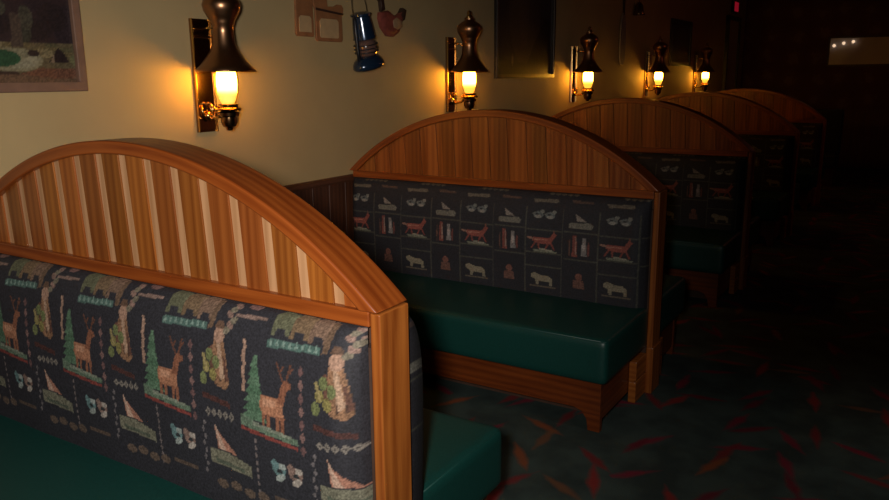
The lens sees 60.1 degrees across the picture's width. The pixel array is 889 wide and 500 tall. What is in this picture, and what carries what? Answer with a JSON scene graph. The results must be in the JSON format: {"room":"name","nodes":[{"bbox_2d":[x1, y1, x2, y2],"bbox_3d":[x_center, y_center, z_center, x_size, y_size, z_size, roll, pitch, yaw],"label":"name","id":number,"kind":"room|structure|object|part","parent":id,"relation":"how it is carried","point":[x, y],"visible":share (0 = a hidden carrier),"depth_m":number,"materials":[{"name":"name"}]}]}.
{"room":"restaurant","nodes":[
{"label":"restaurant","id":0,"kind":"room"},
{"bbox_2d":[0,0,746,185],"bbox_3d":[0.626,-1.290,6.313,0.100,2.750,16.800,7,15,31],"label":"wall","id":1,"kind":"structure","parent":0,"point":[306,115],"depth_m":4.14,"materials":[{"name":"beige paint"}]},
{"bbox_2d":[0,0,87,92],"bbox_3d":[-1.644,-0.833,2.559,0.030,0.612,0.923,7,15,31],"label":"landscape painting","id":2,"kind":"object","parent":1,"relation":"attached to","point":[42,46],"visible":1,"depth_m":2.84,"materials":[{"name":"paint"}]},
{"bbox_2d":[188,0,255,132],"bbox_3d":[-0.980,-0.855,3.396,0.288,0.668,0.262,7,15,31],"label":"wall lamp","id":3,"kind":"object","parent":1,"relation":"attached to","point":[216,50],"visible":1,"depth_m":3.39,"materials":[{"name":"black metal"}]},
{"bbox_3d":[-1.093,-0.788,3.483,0.015,0.500,0.110,7,15,31],"label":"plate","id":4,"kind":"part","parent":3,"relation":"part of","materials":[{"name":"gold metal"}]},
{"bbox_3d":[-1.057,-0.626,3.484,0.083,0.089,0.118,-10,16,-35],"label":"arm","id":5,"kind":"part","parent":3,"relation":"part of","materials":[{"name":"gold metal"}]},
{"bbox_2d":[195,0,255,71],"bbox_3d":[-0.975,-0.985,3.362,0.272,0.400,0.262,7,15,31],"label":"hood","id":6,"kind":"object","parent":3,"relation":"attached to","point":[216,50],"depth_m":3.33,"materials":[{"name":"gold metal"}]},
{"bbox_3d":[-0.967,-0.638,3.437,0.120,0.031,0.120,7,15,31],"label":"burner","id":7,"kind":"part","parent":3,"relation":"part of","materials":[{"name":"gold metal"}]},
{"bbox_2d":[294,0,313,36],"bbox_3d":[-0.729,-1.242,3.982,0.017,0.260,0.138,7,15,31],"label":"wall ornament","id":8,"kind":"object","parent":1,"relation":"attached to","point":[303,9],"visible":1,"depth_m":3.98,"materials":[{"name":"orange wood"}]},
{"bbox_2d":[284,174,353,191],"bbox_3d":[0.304,-0.725,5.780,0.026,0.038,15.358,7,15,31],"label":"trim","id":9,"kind":"structure","parent":1,"relation":"attached to","point":[344,178],"depth_m":4.21,"materials":[{"name":"brown wood"}]},
{"bbox_2d":[293,181,353,241],"bbox_3d":[0.302,-0.305,5.878,0.014,0.825,15.358,7,15,31],"label":"wainscoting","id":10,"kind":"structure","parent":1,"relation":"attached to","point":[335,202],"depth_m":4.37,"materials":[{"name":"brown wood"}]},
{"bbox_2d":[312,0,342,41],"bbox_3d":[-0.626,-1.261,4.149,0.017,0.262,0.247,7,15,31],"label":"wall ornament","id":11,"kind":"object","parent":1,"relation":"attached to","point":[328,20],"visible":1,"depth_m":4.14,"materials":[{"name":"orange wood"}]},
{"bbox_2d":[350,0,384,71],"bbox_3d":[-0.441,-1.250,4.312,0.158,0.489,0.250,10,16,38],"label":"hanging lantern","id":12,"kind":"object","parent":1,"relation":"attached to","point":[368,59],"visible":1,"depth_m":4.27,"materials":[{"name":"blue metal"}]},
{"bbox_3d":[-0.442,-1.141,4.329,0.124,0.090,0.124,7,28,31],"label":"globe","id":13,"kind":"part","parent":12,"relation":"part of","materials":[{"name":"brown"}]},
{"bbox_3d":[-0.432,-1.069,4.361,0.157,0.072,0.224,7,28,31],"label":"fuel tank","id":14,"kind":"part","parent":12,"relation":"part of","materials":[{"name":"metal"}]},
{"bbox_2d":[377,0,405,36],"bbox_3d":[-0.319,-1.407,4.598,0.041,0.252,0.298,7,15,31],"label":"kettle","id":15,"kind":"object","parent":1,"relation":"attached to","point":[390,24],"visible":1,"depth_m":4.58,"materials":[{"name":"red metal"}]},
{"bbox_2d":[445,10,488,111],"bbox_3d":[0.155,-1.266,5.174,0.288,0.668,0.262,7,15,31],"label":"wall lamp","id":16,"kind":"object","parent":1,"relation":"attached to","point":[468,30],"visible":0.99,"depth_m":5.15,"materials":[{"name":"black metal"}]},
{"bbox_3d":[0.043,-1.198,5.262,0.015,0.500,0.110,7,15,31],"label":"plate","id":17,"kind":"part","parent":16,"relation":"part of","materials":[{"name":"gold metal"}]},
{"bbox_3d":[0.078,-1.037,5.263,0.083,0.089,0.118,-10,16,-35],"label":"arm","id":18,"kind":"part","parent":16,"relation":"part of","materials":[{"name":"gold metal"}]},
{"bbox_2d":[450,10,488,71],"bbox_3d":[0.161,-1.396,5.141,0.272,0.400,0.262,7,15,31],"label":"hood","id":19,"kind":"object","parent":16,"relation":"attached to","point":[468,30],"depth_m":5.10,"materials":[{"name":"gold metal"}]},
{"bbox_3d":[0.168,-1.049,5.216,0.120,0.031,0.120,7,15,31],"label":"burner","id":20,"kind":"part","parent":16,"relation":"part of","materials":[{"name":"gold metal"}]},
{"bbox_2d":[494,0,555,77],"bbox_3d":[0.658,-1.845,6.128,0.030,0.925,1.067,7,15,31],"label":"print","id":21,"kind":"object","parent":1,"relation":"attached to","point":[524,30],"visible":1,"depth_m":6.13,"materials":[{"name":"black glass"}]},
{"bbox_2d":[569,26,602,101],"bbox_3d":[1.291,-1.677,6.953,0.288,0.668,0.262,7,15,31],"label":"wall lamp","id":22,"kind":"object","parent":1,"relation":"attached to","point":[588,41],"visible":1,"depth_m":6.93,"materials":[{"name":"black metal"}]},
{"bbox_3d":[1.178,-1.609,7.041,0.015,0.500,0.110,7,15,31],"label":"plate","id":23,"kind":"part","parent":22,"relation":"part of","materials":[{"name":"gold metal"}]},
{"bbox_3d":[1.214,-1.447,7.042,0.083,0.089,0.118,-10,16,-35],"label":"arm","id":24,"kind":"part","parent":22,"relation":"part of","materials":[{"name":"gold metal"}]},
{"bbox_3d":[1.304,-1.460,6.995,0.120,0.031,0.120,7,15,31],"label":"burner","id":25,"kind":"part","parent":22,"relation":"part of","materials":[{"name":"gold metal"}]},
{"bbox_2d":[574,26,602,71],"bbox_3d":[1.296,-1.806,6.920,0.272,0.400,0.262,7,15,31],"label":"hood","id":26,"kind":"object","parent":22,"relation":"attached to","point":[588,41],"depth_m":6.88,"materials":[{"name":"gold metal"}]},
{"bbox_2d":[619,0,625,64],"bbox_3d":[1.854,-2.442,7.958,0.033,1.014,0.170,7,15,31],"label":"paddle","id":27,"kind":"object","parent":1,"relation":"attached to","point":[622,40],"visible":1,"depth_m":7.99,"materials":[{"name":"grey wood"}]},
{"bbox_2d":[633,0,644,15],"bbox_3d":[2.087,-2.635,8.236,0.136,0.224,0.135,7,15,31],"label":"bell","id":28,"kind":"object","parent":1,"relation":"attached to","point":[638,10],"visible":1,"depth_m":8.21,"materials":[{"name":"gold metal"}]},
{"bbox_2d":[643,36,670,95],"bbox_3d":[2.427,-2.087,8.732,0.288,0.668,0.262,7,15,31],"label":"wall lamp","id":29,"kind":"object","parent":1,"relation":"attached to","point":[660,47],"visible":1,"depth_m":8.71,"materials":[{"name":"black metal"}]},
{"bbox_3d":[2.314,-2.020,8.819,0.015,0.500,0.110,7,15,31],"label":"plate","id":30,"kind":"part","parent":29,"relation":"part of","materials":[{"name":"gold metal"}]},
{"bbox_3d":[2.349,-1.858,8.821,0.083,0.089,0.118,-10,16,-35],"label":"arm","id":31,"kind":"part","parent":29,"relation":"part of","materials":[{"name":"gold metal"}]},
{"bbox_2d":[647,36,670,71],"bbox_3d":[2.432,-2.217,8.699,0.272,0.400,0.262,7,15,31],"label":"hood","id":32,"kind":"object","parent":29,"relation":"attached to","point":[660,47],"depth_m":8.66,"materials":[{"name":"gold metal"}]},
{"bbox_2d":[668,18,692,65],"bbox_3d":[3.035,-2.654,9.863,0.030,0.570,0.947,7,15,31],"label":"print","id":33,"kind":"object","parent":1,"relation":"attached to","point":[680,44],"visible":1,"depth_m":9.84,"materials":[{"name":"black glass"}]},
{"bbox_2d":[692,42,714,91],"bbox_3d":[3.562,-2.498,10.511,0.288,0.668,0.262,7,15,31],"label":"wall lamp","id":34,"kind":"object","parent":1,"relation":"attached to","point":[706,52],"visible":0.97,"depth_m":10.48,"materials":[{"name":"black metal"}]},
{"bbox_3d":[3.450,-2.430,10.598,0.015,0.500,0.110,7,15,31],"label":"plate","id":35,"kind":"part","parent":34,"relation":"part of","materials":[{"name":"gold metal"}]},
{"bbox_2d":[696,42,714,71],"bbox_3d":[3.568,-2.628,10.477,0.272,0.400,0.262,7,15,31],"label":"hood","id":36,"kind":"object","parent":34,"relation":"attached to","point":[706,52],"depth_m":10.43,"materials":[{"name":"gold metal"}]},
{"bbox_2d":[721,15,741,90],"bbox_3d":[4.622,-2.519,12.413,0.112,2.400,0.855,7,15,31],"label":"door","id":37,"kind":"structure","parent":1,"relation":"in","point":[733,24],"depth_m":12.23,"materials":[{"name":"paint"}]},
{"bbox_2d":[731,0,738,12],"bbox_3d":[4.591,-3.841,12.137,0.055,0.180,0.300,7,15,31],"label":"lit sign","id":38,"kind":"object","parent":1,"relation":"attached to","point":[735,4],"visible":1,"depth_m":12.03,"materials":[{"name":"red"}]},
{"bbox_2d":[423,167,888,499],"bbox_3d":[3.440,0.460,4.920,6.700,0.100,17.000,7,15,31],"label":"floor","id":39,"kind":"structure","parent":0,"point":[779,389],"depth_m":3.63,"materials":[{"name":"carpet"}]},
{"bbox_2d":[0,138,500,499],"bbox_3d":[-0.886,0.346,2.309,1.817,1.345,1.236,7,15,31],"label":"booth","id":40,"kind":"object","parent":39,"relation":"on","point":[177,322],"visible":1,"depth_m":2.07,"materials":[{"name":"multicoloured fabric"}]},
{"bbox_2d":[0,415,211,499],"bbox_3d":[-1.060,0.755,2.113,1.761,0.167,0.572,7,15,31],"label":"seat cushion","id":41,"kind":"object","parent":40,"relation":"on","point":[38,462],"depth_m":2.22,"materials":[{"name":"green leather"}]},
{"bbox_3d":[-0.911,-0.113,2.191,1.690,0.331,0.018,7,15,31],"label":"plank panel","id":42,"kind":"part","parent":40,"relation":"part of","materials":[{"name":"brown wood"}]},
{"bbox_3d":[-0.886,0.052,2.259,1.756,0.037,0.123,7,15,31],"label":"rail","id":43,"kind":"part","parent":40,"relation":"part of","materials":[{"name":"red wood"}]},
{"bbox_3d":[-0.935,0.387,2.251,1.744,0.610,0.077,7,15,31],"label":"backrest","id":44,"kind":"part","parent":40,"relation":"part of","materials":[{"name":"fabric"}]},
{"bbox_3d":[-0.815,0.348,2.419,1.765,0.610,0.112,7,15,31],"label":"backrest","id":45,"kind":"part","parent":40,"relation":"part of","materials":[{"name":"black fabric"}]},
{"bbox_2d":[423,408,500,499],"bbox_3d":[-0.701,0.604,2.669,1.761,0.212,0.543,7,15,31],"label":"seat cushion","id":46,"kind":"object","parent":40,"relation":"on","point":[462,457],"depth_m":2.30,"materials":[{"name":"green leather"}]},
{"bbox_2d":[350,109,684,432],"bbox_3d":[0.249,-0.065,4.088,1.817,1.345,1.236,7,15,31],"label":"booth","id":47,"kind":"object","parent":39,"relation":"on","point":[525,250],"visible":0.96,"depth_m":3.75,"materials":[{"name":"brown wood"}]},
{"bbox_3d":[0.224,-0.524,3.970,1.690,0.331,0.018,7,15,31],"label":"plank panel","id":48,"kind":"part","parent":47,"relation":"part of","materials":[{"name":"brown wood"}]},
{"bbox_3d":[0.201,-0.023,4.029,1.744,0.610,0.077,7,15,31],"label":"backrest","id":49,"kind":"part","parent":47,"relation":"part of","materials":[{"name":"fabric"}]},
{"bbox_3d":[0.249,-0.358,4.037,1.756,0.037,0.123,7,15,31],"label":"rail","id":50,"kind":"part","parent":47,"relation":"part of","materials":[{"name":"red wood"}]},
{"bbox_2d":[382,270,647,384],"bbox_3d":[0.076,0.323,3.887,1.761,0.212,0.572,7,15,31],"label":"seat cushion","id":51,"kind":"object","parent":47,"relation":"on","point":[585,339],"depth_m":3.53,"materials":[{"name":"green leather"}]},
{"bbox_3d":[0.083,0.507,3.970,1.717,0.183,0.496,7,15,31],"label":"panel","id":52,"kind":"part","parent":47,"relation":"part of","materials":[{"name":"brown wood"}]},
{"bbox_3d":[0.320,-0.062,4.198,1.765,0.610,0.112,7,15,31],"label":"backrest","id":53,"kind":"part","parent":47,"relation":"part of","materials":[{"name":"black fabric"}]},
{"bbox_3d":[0.401,0.392,4.469,1.717,0.183,0.467,7,15,31],"label":"panel","id":54,"kind":"part","parent":47,"relation":"part of","materials":[{"name":"brown wood"}]},
{"bbox_2d":[660,274,684,331],"bbox_3d":[0.434,0.193,4.448,1.761,0.212,0.543,7,15,31],"label":"seat cushion","id":55,"kind":"object","parent":47,"relation":"on","point":[673,293],"depth_m":4.02,"materials":[{"name":"green leather"}]},
{"bbox_2d":[551,98,759,306],"bbox_3d":[1.385,-0.476,5.866,1.817,1.345,1.236,7,15,31],"label":"booth","id":56,"kind":"object","parent":39,"relation":"on","point":[706,169],"visible":0.46,"depth_m":5.46,"materials":[{"name":"brown wood"}]},
{"bbox_3d":[1.360,-0.935,5.749,1.690,0.331,0.018,7,15,31],"label":"plank panel","id":57,"kind":"part","parent":56,"relation":"part of","materials":[{"name":"brown wood"}]},
{"bbox_3d":[1.385,-0.769,5.816,1.756,0.037,0.123,7,15,31],"label":"rail","id":58,"kind":"part","parent":56,"relation":"part of","materials":[{"name":"red wood"}]},
{"bbox_3d":[1.336,-0.434,5.808,1.744,0.610,0.077,7,15,31],"label":"backrest","id":59,"kind":"part","parent":56,"relation":"part of","materials":[{"name":"fabric"}]},
{"bbox_2d":[664,224,741,273],"bbox_3d":[1.211,-0.088,5.665,1.761,0.212,0.572,7,15,31],"label":"seat cushion","id":60,"kind":"object","parent":56,"relation":"on","point":[690,248],"depth_m":5.13,"materials":[{"name":"green leather"}]},
{"bbox_3d":[1.219,0.097,5.749,1.717,0.183,0.496,7,15,31],"label":"panel","id":61,"kind":"part","parent":56,"relation":"part of","materials":[{"name":"brown wood"}]},
{"bbox_3d":[1.537,-0.019,6.248,1.717,0.183,0.467,7,15,31],"label":"panel","id":62,"kind":"part","parent":56,"relation":"part of","materials":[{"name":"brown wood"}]},
{"bbox_2d":[748,215,759,248],"bbox_3d":[1.570,-0.218,6.227,1.761,0.212,0.543,7,15,31],"label":"seat cushion","id":63,"kind":"object","parent":56,"relation":"on","point":[754,223],"depth_m":5.81,"materials":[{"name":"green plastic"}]},
{"bbox_2d":[655,92,799,246],"bbox_3d":[2.521,-0.886,7.645,1.817,1.345,1.236,7,15,31],"label":"booth","id":64,"kind":"object","parent":39,"relation":"on","point":[775,141],"visible":0.26,"depth_m":7.21,"materials":[{"name":"brown wood"}]},
{"bbox_3d":[2.495,-1.345,7.527,1.690,0.331,0.018,7,15,31],"label":"plank panel","id":65,"kind":"part","parent":64,"relation":"part of","materials":[{"name":"brown wood"}]},
{"bbox_3d":[2.521,-1.179,7.595,1.756,0.037,0.123,7,15,31],"label":"rail","id":66,"kind":"part","parent":64,"relation":"part of","materials":[{"name":"red wood"}]},
{"bbox_3d":[2.472,-0.845,7.587,1.744,0.610,0.077,7,15,31],"label":"backrest","id":67,"kind":"part","parent":64,"relation":"part of","materials":[{"name":"fabric"}]},
{"bbox_2d":[751,190,789,220],"bbox_3d":[2.347,-0.499,7.444,1.761,0.212,0.572,7,15,31],"label":"seat cushion","id":68,"kind":"object","parent":64,"relation":"on","point":[770,205],"depth_m":6.85,"materials":[{"name":"green plastic"}]},
{"bbox_3d":[2.354,-0.314,7.528,1.717,0.183,0.496,7,15,31],"label":"panel","id":69,"kind":"part","parent":64,"relation":"part of","materials":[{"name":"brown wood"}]},
{"bbox_2d":[793,183,799,205],"bbox_3d":[2.705,-0.628,8.006,1.761,0.212,0.543,7,15,31],"label":"seat cushion","id":70,"kind":"object","parent":64,"relation":"on","point":[797,186],"depth_m":7.60,"materials":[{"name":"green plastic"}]},
{"bbox_2d":[717,88,826,210],"bbox_3d":[3.656,-1.297,9.424,1.817,1.345,1.236,7,15,31],"label":"booth","id":71,"kind":"object","parent":39,"relation":"on","point":[811,124],"visible":0.24,"depth_m":8.96,"materials":[{"name":"brown wood"}]},
{"bbox_3d":[3.631,-1.756,9.306,1.690,0.331,0.018,7,15,31],"label":"plank panel","id":72,"kind":"part","parent":71,"relation":"part of","materials":[{"name":"brown wood"}]},
{"bbox_3d":[3.656,-1.590,9.374,1.756,0.037,0.123,7,15,31],"label":"rail","id":73,"kind":"part","parent":71,"relation":"part of","materials":[{"name":"red wood"}]},
{"bbox_3d":[3.607,-1.255,9.366,1.744,0.610,0.077,7,15,31],"label":"backrest","id":74,"kind":"part","parent":71,"relation":"part of","materials":[{"name":"fabric"}]},
{"bbox_2d":[796,167,818,190],"bbox_3d":[3.482,-0.909,9.223,1.761,0.212,0.572,7,15,31],"label":"seat cushion","id":75,"kind":"object","parent":71,"relation":"on","point":[807,177],"depth_m":8.60,"materials":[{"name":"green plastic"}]},
{"bbox_3d":[3.490,-0.725,9.307,1.717,0.183,0.496,7,15,31],"label":"panel","id":76,"kind":"part","parent":71,"relation":"part of","materials":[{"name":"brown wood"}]},
{"bbox_2d":[821,162,824,179],"bbox_3d":[3.841,-1.039,9.784,1.761,0.212,0.543,7,15,31],"label":"seat cushion","id":77,"kind":"object","parent":71,"relation":"on","point":[823,164],"depth_m":9.39,"materials":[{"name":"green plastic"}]},
{"bbox_2d":[740,0,888,109],"bbox_3d":[7.891,-2.544,11.599,6.700,2.750,0.100,7,15,31],"label":"wall","id":78,"kind":"structure","parent":0,"point":[785,48],"depth_m":12.57,"materials":[{"name":"paper"}]},
{"bbox_2d":[826,35,888,66],"bbox_3d":[6.747,-3.142,12.112,1.283,0.470,0.029,7,15,31],"label":"window","id":79,"kind":"structure","parent":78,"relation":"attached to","point":[867,50],"depth_m":12.21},
{"bbox_2d":[837,109,888,169],"bbox_3d":[7.991,-1.633,11.666,6.198,0.940,0.030,7,15,31],"label":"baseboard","id":80,"kind":"structure","parent":78,"relation":"attached to","point":[865,133],"depth_m":12.39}
]}

